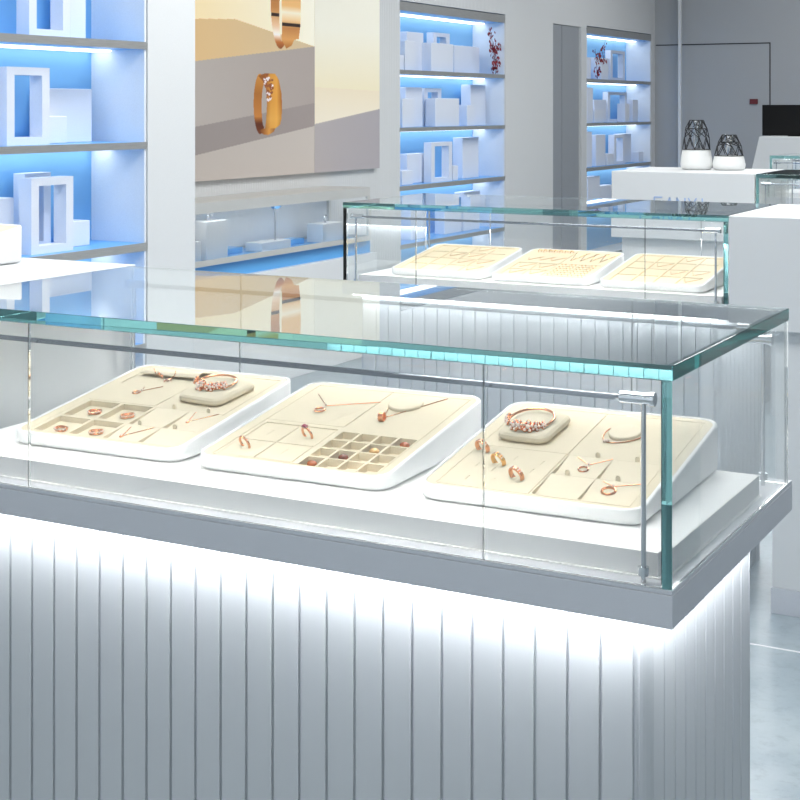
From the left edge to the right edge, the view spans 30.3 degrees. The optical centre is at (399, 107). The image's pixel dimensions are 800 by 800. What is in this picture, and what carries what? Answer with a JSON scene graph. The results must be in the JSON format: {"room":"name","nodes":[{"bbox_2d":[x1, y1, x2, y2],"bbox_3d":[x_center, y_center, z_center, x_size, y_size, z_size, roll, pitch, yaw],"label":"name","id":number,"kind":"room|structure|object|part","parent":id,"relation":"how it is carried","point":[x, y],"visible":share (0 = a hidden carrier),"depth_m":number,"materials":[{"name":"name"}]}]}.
{"room":"shop","nodes":[
{"label":"shop","id":0,"kind":"room"},
{"bbox_2d":[146,0,194,269],"bbox_3d":[-3.329,-0.230,2.375,1.488,3.200,8.036,0,0,28],"label":"pillar","id":1,"kind":"structure","parent":0,"point":[170,24],"depth_m":5.43,"materials":[{"name":"paint"}]},
{"bbox_2d":[0,0,146,266],"bbox_3d":[-1.398,0.306,4.672,0.260,1.928,1.582,0,0,28],"label":"shelf unit","id":2,"kind":"object","parent":1,"relation":"attached to","point":[108,172],"visible":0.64,"depth_m":5.32,"materials":[{"name":"blue"}]},
{"bbox_2d":[0,197,13,223],"bbox_3d":[-1.341,0.390,4.837,0.075,0.188,0.135,0,0,28],"label":"block","id":3,"kind":"object","parent":2,"relation":"on","point":[6,203],"visible":0.44,"depth_m":4.85,"materials":[{"name":"plastic"}]},
{"bbox_2d":[0,66,49,145],"bbox_3d":[-1.246,-0.006,4.867,0.055,0.256,0.203,0,0,28],"label":"block","id":4,"kind":"object","parent":2,"relation":"on","point":[39,77],"visible":0.98,"depth_m":4.87,"materials":[{"name":"plastic"}]},
{"bbox_2d":[13,172,50,243],"bbox_3d":[-1.262,0.353,5.064,0.050,0.262,0.130,0,0,28],"label":"block","id":5,"kind":"object","parent":2,"relation":"on","point":[44,191],"visible":0.41,"depth_m":5.08,"materials":[{"name":"plastic"}]},
{"bbox_2d":[16,0,69,36],"bbox_3d":[-1.197,-0.372,4.957,0.055,0.270,0.201,0,0,28],"label":"block","id":6,"kind":"object","parent":2,"relation":"on","point":[26,10],"visible":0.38,"depth_m":4.92,"materials":[{"name":"plastic"}]},
{"bbox_3d":[-1.508,0.306,4.731,0.012,1.928,1.582,0,0,28],"label":"panel","id":7,"kind":"part","parent":2,"relation":"part of","materials":[{"name":"blue"}]},
{"bbox_2d":[19,176,72,254],"bbox_3d":[-1.187,0.358,4.955,0.055,0.252,0.206,0,0,28],"label":"block","id":8,"kind":"object","parent":2,"relation":"on","point":[63,185],"visible":0.98,"depth_m":4.92,"materials":[{"name":"plastic"}]},
{"bbox_2d":[50,116,66,143],"bbox_3d":[-1.209,0.075,5.082,0.075,0.094,0.101,0,0,28],"label":"block","id":9,"kind":"object","parent":2,"relation":"on","point":[58,124],"visible":0.45,"depth_m":5.07,"materials":[{"name":"plastic"}]},
{"bbox_3d":[-1.396,0.135,4.671,0.242,0.025,1.562,0,0,28],"label":"shelf","id":10,"kind":"part","parent":2,"relation":"part of","materials":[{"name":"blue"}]},
{"bbox_2d":[50,88,91,142],"bbox_3d":[-1.191,0.027,5.212,0.065,0.190,0.236,0,0,28],"label":"block","id":11,"kind":"object","parent":2,"relation":"on","point":[76,104],"visible":0.53,"depth_m":5.22,"materials":[{"name":"plastic"}]},
{"bbox_3d":[-1.396,-0.224,4.671,0.242,0.027,1.562,0,0,28],"label":"shelf","id":12,"kind":"part","parent":2,"relation":"part of","materials":[{"name":"blue"}]},
{"bbox_3d":[-1.286,0.135,4.612,0.006,0.025,1.582,0,0,28],"label":"edge trim","id":13,"kind":"part","parent":2,"relation":"part of","materials":[{"name":"metal"}]},
{"bbox_3d":[-1.286,-0.224,4.612,0.006,0.027,1.582,0,0,28],"label":"edge trim","id":14,"kind":"part","parent":2,"relation":"part of","materials":[{"name":"metal"}]},
{"bbox_2d":[70,0,85,37],"bbox_3d":[-1.165,-0.362,5.207,0.075,0.250,0.085,0,0,28],"label":"block","id":15,"kind":"object","parent":2,"relation":"on","point":[77,7],"visible":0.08,"depth_m":5.19,"materials":[{"name":"plastic"}]},
{"bbox_3d":[-1.396,0.498,4.671,0.242,0.029,1.562,0,0,28],"label":"shelf","id":16,"kind":"part","parent":2,"relation":"part of","materials":[{"name":"blue"}]},
{"bbox_2d":[73,219,89,246],"bbox_3d":[-1.152,0.440,5.189,0.075,0.088,0.101,0,0,28],"label":"block","id":17,"kind":"object","parent":2,"relation":"on","point":[81,228],"visible":0.49,"depth_m":5.18,"materials":[{"name":"plastic"}]},
{"bbox_3d":[-1.286,0.498,4.612,0.006,0.029,1.582,0,0,28],"label":"edge trim","id":18,"kind":"part","parent":2,"relation":"part of","materials":[{"name":"metal"}]},
{"bbox_3d":[-1.023,0.334,5.363,0.244,1.873,0.010,0,0,28],"label":"panel","id":19,"kind":"part","parent":2,"relation":"part of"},
{"bbox_2d":[195,0,654,198],"bbox_3d":[0.142,-0.230,9.883,0.500,3.200,8.650,0,0,28],"label":"wall","id":20,"kind":"structure","parent":0,"point":[528,25],"depth_m":10.70,"materials":[{"name":"white paint"}]},
{"bbox_2d":[195,0,379,181],"bbox_3d":[-0.654,-0.286,7.839,0.030,1.288,2.194,0,0,28],"label":"poster","id":21,"kind":"object","parent":20,"relation":"attached to","point":[283,87],"visible":0.88,"depth_m":7.89,"materials":[{"name":"beige paper"}]},
{"bbox_3d":[-0.829,-0.286,7.513,0.030,1.288,1.454,0,0,28],"label":"poster panel","id":22,"kind":"part","parent":21,"relation":"part of","materials":[{"name":"beige paper"}]},
{"bbox_3d":[-0.309,-0.286,8.480,0.030,1.288,0.738,0,0,28],"label":"poster panel","id":23,"kind":"part","parent":21,"relation":"part of","materials":[{"name":"beige paper"}]},
{"bbox_2d":[400,1,504,195],"bbox_3d":[0.257,0.306,9.847,0.262,1.928,1.576,0,0,28],"label":"shelf unit","id":24,"kind":"object","parent":20,"relation":"attached to","point":[464,27],"visible":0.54,"depth_m":10.27,"materials":[{"name":"blue"}]},
{"bbox_2d":[400,55,403,69],"bbox_3d":[-0.021,-0.284,9.237,0.075,0.094,0.053,0,0,28],"label":"block","id":25,"kind":"object","parent":24,"relation":"on","point":[401,56],"visible":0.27,"depth_m":9.22,"materials":[{"name":"plastic"}]},
{"bbox_2d":[400,170,412,184],"bbox_3d":[0.014,0.439,9.302,0.075,0.091,0.147,0,0,28],"label":"block","id":26,"kind":"object","parent":24,"relation":"on","point":[406,176],"visible":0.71,"depth_m":9.27,"materials":[{"name":"plastic"}]},
{"bbox_2d":[400,98,413,127],"bbox_3d":[0.019,0.031,9.311,0.075,0.182,0.155,0,0,28],"label":"block","id":27,"kind":"object","parent":24,"relation":"on","point":[406,104],"visible":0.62,"depth_m":9.27,"materials":[{"name":"plastic"}]},
{"bbox_2d":[400,40,414,69],"bbox_3d":[0.031,-0.331,9.333,0.075,0.188,0.135,0,0,28],"label":"block","id":28,"kind":"object","parent":24,"relation":"on","point":[407,48],"visible":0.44,"depth_m":9.29,"materials":[{"name":"plastic"}]},
{"bbox_2d":[400,87,421,126],"bbox_3d":[0.059,-0.006,9.554,0.075,0.256,0.237,0,0,28],"label":"block","id":29,"kind":"object","parent":24,"relation":"on","point":[415,93],"visible":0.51,"depth_m":9.56,"materials":[{"name":"plastic"}]},
{"bbox_2d":[400,31,422,70],"bbox_3d":[0.066,-0.363,9.546,0.075,0.252,0.230,0,0,28],"label":"block","id":30,"kind":"object","parent":24,"relation":"on","point":[410,36],"visible":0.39,"depth_m":9.54,"materials":[{"name":"plastic"}]},
{"bbox_2d":[400,153,423,182],"bbox_3d":[0.080,0.390,9.571,0.075,0.189,0.281,0,0,28],"label":"block","id":31,"kind":"object","parent":24,"relation":"on","point":[408,161],"visible":0.66,"depth_m":9.53,"materials":[{"name":"plastic"}]},
{"bbox_2d":[422,88,440,126],"bbox_3d":[0.196,-0.004,9.805,0.050,0.253,0.249,0,0,28],"label":"block","id":32,"kind":"object","parent":24,"relation":"on","point":[435,92],"visible":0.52,"depth_m":9.71,"materials":[{"name":"plastic"}]},
{"bbox_3d":[0.147,0.306,9.906,0.012,1.928,1.576,0,0,28],"label":"panel","id":33,"kind":"part","parent":24,"relation":"part of","materials":[{"name":"blue"}]},
{"bbox_2d":[422,43,452,71],"bbox_3d":[0.247,-0.331,9.735,0.075,0.188,0.324,0,0,28],"label":"block","id":34,"kind":"object","parent":24,"relation":"on","point":[435,56],"visible":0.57,"depth_m":9.65,"materials":[{"name":"plastic"}]},
{"bbox_2d":[424,141,451,182],"bbox_3d":[0.252,0.354,9.723,0.055,0.260,0.308,0,0,28],"label":"block","id":35,"kind":"object","parent":24,"relation":"on","point":[429,147],"visible":1,"depth_m":9.63,"materials":[{"name":"plastic"}]},
{"bbox_2d":[427,32,449,43],"bbox_3d":[0.258,-0.370,9.941,0.050,0.267,0.245,0,0,28],"label":"block","id":36,"kind":"object","parent":24,"relation":"on","point":[431,36],"visible":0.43,"depth_m":9.88,"materials":[{"name":"plastic"}]},
{"bbox_2d":[425,98,458,126],"bbox_3d":[0.282,0.029,9.801,0.075,0.186,0.357,0,0,28],"label":"block","id":37,"kind":"object","parent":24,"relation":"on","point":[439,112],"visible":0.96,"depth_m":9.71,"materials":[{"name":"plastic"}]},
{"bbox_3d":[0.260,0.135,9.845,0.244,0.025,1.556,0,0,28],"label":"shelf","id":38,"kind":"part","parent":24,"relation":"part of","materials":[{"name":"blue"}]},
{"bbox_3d":[0.260,-0.224,9.845,0.244,0.027,1.556,0,0,28],"label":"shelf","id":39,"kind":"part","parent":24,"relation":"part of","materials":[{"name":"blue"}]},
{"bbox_3d":[0.260,0.498,9.845,0.244,0.029,1.556,0,0,28],"label":"shelf","id":40,"kind":"part","parent":24,"relation":"part of","materials":[{"name":"blue"}]},
{"bbox_3d":[0.371,-0.630,9.786,0.004,0.055,1.576,0,0,28],"label":"edge trim","id":41,"kind":"part","parent":24,"relation":"part of","materials":[{"name":"metal"}]},
{"bbox_3d":[0.370,0.498,9.786,0.006,0.029,1.576,0,0,28],"label":"edge trim","id":42,"kind":"part","parent":24,"relation":"part of","materials":[{"name":"metal"}]},
{"bbox_3d":[0.370,0.135,9.786,0.006,0.025,1.576,0,0,28],"label":"edge trim","id":43,"kind":"part","parent":24,"relation":"part of","materials":[{"name":"metal"}]},
{"bbox_3d":[0.370,-0.224,9.786,0.006,0.027,1.576,0,0,28],"label":"edge trim","id":44,"kind":"part","parent":24,"relation":"part of","materials":[{"name":"metal"}]},
{"bbox_2d":[452,165,457,179],"bbox_3d":[0.341,0.435,9.910,0.075,0.098,0.075,0,0,28],"label":"block","id":45,"kind":"object","parent":24,"relation":"on","point":[454,167],"visible":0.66,"depth_m":9.89,"materials":[{"name":"plastic"}]},
{"bbox_2d":[453,45,463,72],"bbox_3d":[0.370,-0.332,10.092,0.075,0.189,0.145,0,0,28],"label":"block","id":46,"kind":"object","parent":24,"relation":"on","point":[458,51],"visible":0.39,"depth_m":10.07,"materials":[{"name":"plastic"}]},
{"bbox_2d":[453,137,478,178],"bbox_3d":[0.458,0.344,10.255,0.075,0.280,0.258,0,0,28],"label":"block","id":47,"kind":"object","parent":24,"relation":"on","point":[465,149],"visible":0.89,"depth_m":10.18,"materials":[{"name":"plastic"}]},
{"bbox_2d":[459,105,474,125],"bbox_3d":[0.454,0.051,10.142,0.075,0.143,0.127,0,0,28],"label":"block","id":48,"kind":"object","parent":24,"relation":"on","point":[466,112],"visible":0.8,"depth_m":10.09,"materials":[{"name":"plastic"}]},
{"bbox_2d":[454,190,479,194],"bbox_3d":[0.467,0.712,10.251,0.075,0.266,0.258,0,0,28],"label":"block","id":49,"kind":"object","parent":24,"relation":"on","point":[470,192],"visible":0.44,"depth_m":10.24,"materials":[{"name":"plastic"}]},
{"bbox_2d":[464,46,478,72],"bbox_3d":[0.464,-0.334,10.329,0.075,0.193,0.280,0,0,28],"label":"block","id":50,"kind":"object","parent":24,"relation":"on","point":[471,54],"visible":0.39,"depth_m":10.32,"materials":[{"name":"plastic"}]},
{"bbox_2d":[461,85,485,124],"bbox_3d":[0.517,-0.021,10.408,0.075,0.285,0.250,0,0,28],"label":"block","id":51,"kind":"object","parent":24,"relation":"on","point":[475,95],"visible":0.66,"depth_m":10.37,"materials":[{"name":"plastic"}]},
{"bbox_3d":[0.631,0.334,10.534,0.246,1.873,0.010,0,0,28],"label":"panel","id":52,"kind":"part","parent":24,"relation":"part of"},
{"bbox_2d":[487,27,500,73],"bbox_3d":[0.662,-0.392,10.406,0.046,0.357,0.221,0,0,28],"label":"leafy branch","id":53,"kind":"object","parent":24,"relation":"on","point":[493,50],"visible":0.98,"depth_m":10.41,"materials":[{"name":"red plant"}]},
{"bbox_2d":[553,24,578,197],"bbox_3d":[1.235,0.363,11.549,0.130,2.013,0.558,0,0,28],"label":"door","id":54,"kind":"structure","parent":20,"relation":"in","point":[565,38],"depth_m":11.52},
{"bbox_2d":[579,27,586,197],"bbox_3d":[1.460,0.362,11.832,0.040,2.015,0.140,0,0,28],"label":"trim","id":55,"kind":"structure","parent":20,"relation":"attached to","point":[582,31],"depth_m":11.78,"materials":[{"name":"white"}]},
{"bbox_2d":[587,26,650,184],"bbox_3d":[1.778,0.306,12.659,0.244,1.928,1.596,0,0,28],"label":"shelf unit","id":56,"kind":"object","parent":20,"relation":"attached to","point":[636,46],"visible":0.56,"depth_m":13.17,"materials":[{"name":"blue"}]},
{"bbox_2d":[587,57,590,78],"bbox_3d":[1.513,-0.326,12.094,0.075,0.177,0.091,0,0,28],"label":"block","id":57,"kind":"object","parent":56,"relation":"on","point":[588,58],"visible":0.27,"depth_m":12.07,"materials":[{"name":"plastic"}]},
{"bbox_2d":[587,132,591,166],"bbox_3d":[1.519,0.339,12.104,0.075,0.290,0.114,0,0,28],"label":"block","id":58,"kind":"object","parent":56,"relation":"on","point":[589,134],"visible":0.36,"depth_m":12.09,"materials":[{"name":"plastic"}]},
{"bbox_2d":[587,87,592,122],"bbox_3d":[1.527,-0.023,12.119,0.075,0.290,0.126,0,0,28],"label":"block","id":59,"kind":"object","parent":56,"relation":"on","point":[589,90],"visible":0.49,"depth_m":12.09,"materials":[{"name":"plastic"}]},
{"bbox_2d":[587,176,599,198],"bbox_3d":[1.568,0.705,12.196,0.075,0.280,0.277,0,0,28],"label":"block","id":60,"kind":"object","parent":56,"relation":"on","point":[593,182],"visible":0.39,"depth_m":12.17,"materials":[{"name":"plastic"}]},
{"bbox_2d":[592,135,604,165],"bbox_3d":[1.647,0.354,12.364,0.075,0.260,0.226,0,0,28],"label":"block","id":61,"kind":"object","parent":56,"relation":"on","point":[598,141],"visible":0.76,"depth_m":12.30,"materials":[{"name":"plastic"}]},
{"bbox_2d":[593,110,603,122],"bbox_3d":[1.627,0.069,12.305,0.075,0.107,0.221,0,0,28],"label":"block","id":62,"kind":"object","parent":56,"relation":"on","point":[598,115],"visible":0.76,"depth_m":12.27,"materials":[{"name":"plastic"}]},
{"bbox_2d":[593,100,605,121],"bbox_3d":[1.667,0.026,12.549,0.075,0.192,0.290,0,0,28],"label":"block","id":63,"kind":"object","parent":56,"relation":"on","point":[597,104],"visible":0.38,"depth_m":12.54,"materials":[{"name":"plastic"}]},
{"bbox_2d":[590,57,608,79],"bbox_3d":[1.688,-0.332,12.588,0.075,0.189,0.325,0,0,28],"label":"block","id":64,"kind":"object","parent":56,"relation":"on","point":[592,58],"visible":0.27,"depth_m":12.45,"materials":[{"name":"plastic"}]},
{"bbox_2d":[592,40,606,77],"bbox_3d":[1.665,-0.402,12.278,0.041,0.331,0.261,0,0,32],"label":"leafy branch","id":65,"kind":"object","parent":56,"relation":"on","point":[603,46],"visible":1,"depth_m":12.25,"materials":[{"name":"red plant"}]},
{"bbox_2d":[593,65,607,79],"bbox_3d":[1.684,-0.298,12.413,0.075,0.122,0.168,0,0,28],"label":"block","id":66,"kind":"object","parent":56,"relation":"on","point":[604,68],"visible":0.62,"depth_m":12.35,"materials":[{"name":"plastic"}]},
{"bbox_2d":[600,184,611,198],"bbox_3d":[1.714,0.750,12.531,0.075,0.189,0.291,0,0,28],"label":"block","id":67,"kind":"object","parent":56,"relation":"on","point":[605,189],"visible":0.39,"depth_m":12.52,"materials":[{"name":"plastic"}]},
{"bbox_3d":[1.675,0.306,12.714,0.012,1.928,1.596,0,0,28],"label":"panel","id":68,"kind":"part","parent":56,"relation":"part of","materials":[{"name":"blue"}]},
{"bbox_2d":[605,153,613,164],"bbox_3d":[1.754,0.436,12.542,0.075,0.096,0.160,0,0,28],"label":"block","id":69,"kind":"object","parent":56,"relation":"on","point":[609,157],"visible":0.76,"depth_m":12.50,"materials":[{"name":"plastic"}]},
{"bbox_3d":[1.780,0.498,12.658,0.226,0.029,1.576,0,0,28],"label":"shelf","id":70,"kind":"part","parent":56,"relation":"part of","materials":[{"name":"blue"}]},
{"bbox_2d":[605,50,624,79],"bbox_3d":[1.881,-0.368,12.901,0.050,0.263,0.363,0,0,28],"label":"block","id":71,"kind":"object","parent":56,"relation":"on","point":[608,53],"visible":0.7,"depth_m":12.95,"materials":[{"name":"plastic"}]},
{"bbox_2d":[603,92,626,121],"bbox_3d":[1.877,-0.009,12.894,0.050,0.261,0.476,0,0,28],"label":"block","id":72,"kind":"object","parent":56,"relation":"on","point":[606,95],"visible":0.62,"depth_m":12.70,"materials":[{"name":"plastic"}]},
{"bbox_2d":[608,134,624,164],"bbox_3d":[1.875,0.357,12.767,0.055,0.253,0.270,0,0,28],"label":"block","id":73,"kind":"object","parent":56,"relation":"on","point":[620,137],"visible":0.91,"depth_m":12.82,"materials":[{"name":"plastic"}]},
{"bbox_3d":[1.780,-0.224,12.658,0.226,0.027,1.576,0,0,28],"label":"shelf","id":74,"kind":"part","parent":56,"relation":"part of","materials":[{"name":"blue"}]},
{"bbox_3d":[1.883,-0.630,12.602,0.004,0.055,1.596,0,0,28],"label":"edge trim","id":75,"kind":"part","parent":56,"relation":"part of","materials":[{"name":"metal"}]},
{"bbox_3d":[1.882,0.498,12.603,0.006,0.029,1.596,0,0,28],"label":"edge trim","id":76,"kind":"part","parent":56,"relation":"part of","materials":[{"name":"metal"}]},
{"bbox_3d":[1.882,0.135,12.603,0.006,0.025,1.596,0,0,28],"label":"edge trim","id":77,"kind":"part","parent":56,"relation":"part of","materials":[{"name":"metal"}]},
{"bbox_3d":[1.882,-0.224,12.603,0.006,0.027,1.596,0,0,28],"label":"edge trim","id":78,"kind":"part","parent":56,"relation":"part of","materials":[{"name":"metal"}]},
{"bbox_2d":[614,133,630,162],"bbox_3d":[1.974,0.356,13.101,0.075,0.256,0.247,0,0,28],"label":"block","id":79,"kind":"object","parent":56,"relation":"on","point":[627,135],"visible":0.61,"depth_m":13.11,"materials":[{"name":"plastic"}]},
{"bbox_2d":[617,104,628,121],"bbox_3d":[1.950,0.042,12.886,0.075,0.160,0.110,0,0,28],"label":"block","id":80,"kind":"object","parent":56,"relation":"on","point":[622,109],"visible":0.99,"depth_m":12.84,"materials":[{"name":"plastic"}]},
{"bbox_2d":[627,100,637,121],"bbox_3d":[2.068,0.024,13.190,0.075,0.196,0.139,0,0,28],"label":"block","id":81,"kind":"object","parent":56,"relation":"on","point":[633,104],"visible":0.84,"depth_m":13.13,"materials":[{"name":"plastic"}]},
{"bbox_2d":[631,152,642,161],"bbox_3d":[2.132,0.439,13.267,0.075,0.091,0.125,0,0,28],"label":"block","id":82,"kind":"object","parent":56,"relation":"on","point":[635,156],"visible":1,"depth_m":13.21,"materials":[{"name":"plastic"}]},
{"bbox_3d":[2.156,0.334,13.356,0.228,1.873,0.010,0,0,28],"label":"panel","id":83,"kind":"part","parent":56,"relation":"part of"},
{"bbox_2d":[655,0,799,168],"bbox_3d":[5.797,-0.230,11.643,8.800,3.200,0.200,0,0,28],"label":"wall","id":84,"kind":"structure","parent":0,"point":[719,82],"depth_m":13.11,"materials":[{"name":"paint"}]},
{"bbox_2d":[678,0,681,166],"bbox_3d":[2.505,-0.230,13.200,0.025,3.200,0.030,0,0,28],"label":"trim","id":85,"kind":"structure","parent":84,"relation":"attached to","point":[679,1],"depth_m":13.19,"materials":[{"name":"white metal"}]},
{"bbox_2d":[656,42,770,104],"bbox_3d":[2.780,0.398,13.147,1.041,1.944,0.002,0,0,28],"label":"door frame","id":86,"kind":"structure","parent":84,"relation":"in","point":[769,43],"depth_m":12.91,"materials":[{"name":"grey"}]},
{"bbox_2d":[750,99,757,103],"bbox_3d":[3.107,-0.057,12.965,0.070,0.044,0.014,0,0,28],"label":"wall sign","id":87,"kind":"object","parent":84,"relation":"attached to","point":[752,101],"visible":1,"depth_m":12.96,"materials":[{"name":"red"}]},
{"bbox_2d":[750,530,799,799],"bbox_3d":[1.918,1.420,4.418,8.800,0.100,16.600,0,0,28],"label":"floor","id":88,"kind":"structure","parent":0,"point":[774,673],"depth_m":3.45,"materials":[{"name":"concrete"}]},
{"bbox_2d":[0,258,135,284],"bbox_3d":[-1.184,0.832,2.810,1.255,1.076,0.579,0,0,28],"label":"countertop","id":89,"kind":"structure","parent":88,"relation":"on","point":[27,269],"depth_m":2.70,"materials":[{"name":"white"}]},
{"bbox_2d":[0,224,21,264],"bbox_3d":[-0.926,0.258,2.727,0.312,0.071,0.345,0,0,28],"label":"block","id":90,"kind":"object","parent":89,"relation":"on","point":[10,234],"visible":1,"depth_m":2.77,"materials":[{"name":"white"}]},
{"bbox_2d":[195,245,342,279],"bbox_3d":[-0.690,1.052,7.506,0.276,0.636,1.834,0,0,28],"label":"counter","id":91,"kind":"object","parent":88,"relation":"on","point":[326,262],"visible":0.14,"depth_m":7.55,"materials":[{"name":"white paint"}]},
{"bbox_2d":[195,186,369,267],"bbox_3d":[-0.682,0.586,7.520,0.276,0.295,1.666,0,0,28],"label":"display case","id":92,"kind":"object","parent":91,"relation":"on","point":[232,227],"depth_m":7.31,"materials":[{"name":"white glass"}]},
{"bbox_2d":[0,266,791,799],"bbox_3d":[-0.092,0.832,2.218,1.219,1.076,0.570,0,0,28],"label":"display case","id":93,"kind":"object","parent":88,"relation":"on","point":[263,537],"visible":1,"depth_m":1.94,"materials":[{"name":"grey paint"}]},
{"bbox_3d":[-0.643,0.430,2.196,0.242,0.238,0.008,0,0,28],"label":"pane","id":94,"kind":"part","parent":93,"relation":"part of","materials":[{"name":"clear glass"}]},
{"bbox_3d":[-0.217,0.430,1.968,0.724,0.238,0.008,0,0,28],"label":"pane","id":95,"kind":"part","parent":93,"relation":"part of","materials":[{"name":"clear glass"}]},
{"bbox_3d":[-0.097,0.302,2.210,1.219,0.018,0.550,0,0,28],"label":"glass","id":96,"kind":"part","parent":93,"relation":"part of","materials":[{"name":"clear glass"}]},
{"bbox_3d":[0.202,0.430,1.743,0.224,0.238,0.008,0,0,28],"label":"pane","id":97,"kind":"part","parent":93,"relation":"part of","materials":[{"name":"clear glass"}]},
{"bbox_3d":[0.434,0.430,1.925,0.012,0.238,0.548,0,0,28],"label":"pane","id":98,"kind":"part","parent":93,"relation":"part of","materials":[{"name":"clear glass"}]},
{"bbox_2d":[343,193,776,568],"bbox_3d":[0.493,0.832,4.565,1.219,1.076,0.570,0,0,28],"label":"display case","id":99,"kind":"object","parent":88,"relation":"on","point":[622,248],"visible":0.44,"depth_m":4.31,"materials":[{"name":"clear glass"}]},
{"bbox_3d":[-0.042,0.430,4.841,0.012,0.238,0.548,0,0,28],"label":"pane","id":100,"kind":"part","parent":99,"relation":"part of","materials":[{"name":"clear glass"}]},
{"bbox_3d":[-0.057,0.430,4.543,0.242,0.238,0.008,0,0,28],"label":"pane","id":101,"kind":"part","parent":99,"relation":"part of","materials":[{"name":"clear glass"}]},
{"bbox_3d":[0.369,0.430,4.314,0.724,0.238,0.008,0,0,28],"label":"pane","id":102,"kind":"part","parent":99,"relation":"part of","materials":[{"name":"clear glass"}]},
{"bbox_3d":[0.489,0.302,4.556,1.219,0.018,0.550,0,0,28],"label":"glass","id":103,"kind":"part","parent":99,"relation":"part of","materials":[{"name":"clear glass"}]},
{"bbox_3d":[0.787,0.430,4.089,0.224,0.238,0.008,0,0,28],"label":"pane","id":104,"kind":"part","parent":99,"relation":"part of","materials":[{"name":"clear glass"}]},
{"bbox_3d":[1.020,0.430,4.271,0.012,0.238,0.548,0,0,28],"label":"pane","id":105,"kind":"part","parent":99,"relation":"part of","materials":[{"name":"clear glass"}]},
{"bbox_2d":[612,167,783,202],"bbox_3d":[1.411,0.832,6.965,0.671,1.076,0.555,0,0,28],"label":"counter","id":106,"kind":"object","parent":88,"relation":"on","point":[646,183],"depth_m":6.73,"materials":[{"name":"white"}]},
{"bbox_2d":[680,120,711,169],"bbox_3d":[1.416,0.175,7.049,0.150,0.237,0.150,0,0,28],"label":"vase","id":107,"kind":"object","parent":106,"relation":"on","point":[696,158],"visible":1,"depth_m":7.00,"materials":[{"name":"white ceramic"}]},
{"bbox_2d":[712,134,745,169],"bbox_3d":[1.559,0.209,6.995,0.154,0.168,0.154,0,0,28],"label":"vase","id":108,"kind":"object","parent":106,"relation":"on","point":[728,161],"visible":1,"depth_m":6.95,"materials":[{"name":"white ceramic"}]},
{"bbox_2d":[729,204,799,617],"bbox_3d":[1.605,0.832,3.957,1.315,1.076,0.552,0,0,28],"label":"counter","id":109,"kind":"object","parent":88,"relation":"on","point":[764,243],"depth_m":3.98,"materials":[{"name":"white"}]},
{"bbox_3d":[1.638,1.335,3.943,1.171,0.070,0.492,0,0,28],"label":"kick plate","id":110,"kind":"part","parent":109,"relation":"part of","materials":[{"name":"grey metal"}]},
{"bbox_2d":[750,643,799,652],"bbox_3d":[2.169,1.369,3.089,6.900,0.001,0.008,0,0,28],"label":"trim","id":111,"kind":"structure","parent":88,"relation":"on","point":[750,643],"depth_m":3.74,"materials":[{"name":"white paint"}]},
{"bbox_2d":[752,136,799,168],"bbox_3d":[3.779,0.791,10.768,2.669,1.158,0.750,0,0,28],"label":"desk","id":112,"kind":"object","parent":88,"relation":"on","point":[767,146],"visible":0.22,"depth_m":10.90,"materials":[{"name":"white"}]},
{"bbox_2d":[762,105,799,136],"bbox_3d":[3.016,0.094,11.030,0.600,0.236,0.150,0,0,28],"label":"monitor","id":113,"kind":"object","parent":112,"relation":"on","point":[777,120],"visible":0.98,"depth_m":11.06,"materials":[{"name":"black plastic"}]},
{"bbox_2d":[756,169,799,204],"bbox_3d":[2.254,0.832,6.525,1.219,1.076,0.570,0,0,28],"label":"display case","id":114,"kind":"object","parent":88,"relation":"on","point":[781,186],"visible":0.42,"depth_m":6.52,"materials":[{"name":"clear glass"}]},
{"bbox_3d":[1.718,0.430,6.801,0.012,0.238,0.548,0,0,28],"label":"pane","id":115,"kind":"part","parent":114,"relation":"part of","materials":[{"name":"clear glass"}]},
{"bbox_3d":[2.249,0.302,6.516,1.219,0.018,0.550,0,0,28],"label":"glass","id":116,"kind":"part","parent":114,"relation":"part of","materials":[{"name":"clear glass"}]},
{"bbox_3d":[1.703,0.430,6.503,0.242,0.238,0.008,0,0,28],"label":"pane","id":117,"kind":"part","parent":114,"relation":"part of","materials":[{"name":"clear glass"}]},
{"bbox_2d":[770,153,799,169],"bbox_3d":[2.955,0.832,9.077,1.219,1.076,0.570,0,0,28],"label":"display case","id":118,"kind":"object","parent":88,"relation":"on","point":[790,161],"visible":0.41,"depth_m":9.07,"materials":[{"name":"clear glass"}]},
{"bbox_3d":[2.950,0.302,9.068,1.219,0.018,0.550,0,0,28],"label":"glass","id":119,"kind":"part","parent":118,"relation":"part of","materials":[{"name":"clear glass"}]},
{"bbox_3d":[2.404,0.430,9.055,0.242,0.238,0.008,0,0,28],"label":"pane","id":120,"kind":"part","parent":118,"relation":"part of","materials":[{"name":"clear glass"}]}
]}

